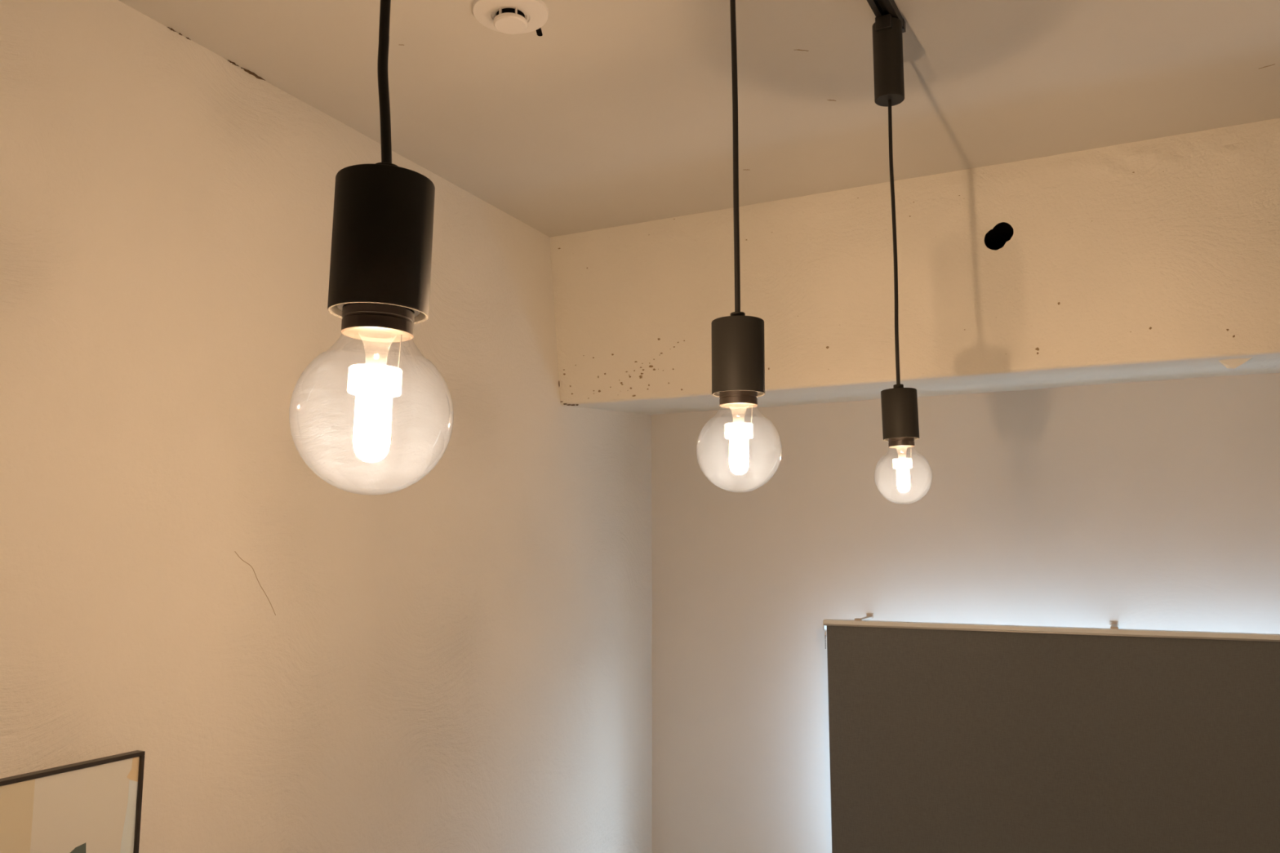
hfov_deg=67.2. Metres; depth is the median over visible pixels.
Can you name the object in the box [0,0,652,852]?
wall
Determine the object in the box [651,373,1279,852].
wall
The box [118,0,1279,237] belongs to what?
ceiling
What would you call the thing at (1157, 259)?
beam
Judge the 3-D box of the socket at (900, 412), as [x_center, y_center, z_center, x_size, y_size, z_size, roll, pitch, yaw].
[0.442,-0.020,1.637,0.061,0.085,0.060,-3,-8,26]
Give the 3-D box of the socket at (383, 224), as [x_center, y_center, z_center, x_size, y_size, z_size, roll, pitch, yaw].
[-0.149,-0.103,0.556,0.057,0.080,0.057,-3,-8,26]
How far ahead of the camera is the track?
1.69 m
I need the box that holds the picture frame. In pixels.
[0,750,145,852]
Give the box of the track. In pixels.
[866,0,906,32]
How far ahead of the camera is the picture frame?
1.52 m
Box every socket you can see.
[327,164,435,324]
[711,315,764,397]
[880,387,919,440]
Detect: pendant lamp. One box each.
[288,0,453,495]
[696,0,782,492]
[872,13,932,504]
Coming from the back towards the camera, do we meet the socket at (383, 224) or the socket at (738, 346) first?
the socket at (738, 346)
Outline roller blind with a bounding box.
[822,613,1279,852]
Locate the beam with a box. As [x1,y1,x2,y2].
[550,118,1279,414]
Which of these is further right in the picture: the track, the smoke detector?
the track
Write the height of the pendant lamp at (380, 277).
0.903 m
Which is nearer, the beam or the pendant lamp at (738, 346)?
the pendant lamp at (738, 346)
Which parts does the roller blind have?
plate, head rail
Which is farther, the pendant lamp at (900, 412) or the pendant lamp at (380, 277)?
the pendant lamp at (900, 412)
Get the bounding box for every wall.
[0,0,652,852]
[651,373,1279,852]
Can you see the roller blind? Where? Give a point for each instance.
(944, 737)
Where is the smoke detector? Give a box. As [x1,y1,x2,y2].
[472,0,548,34]

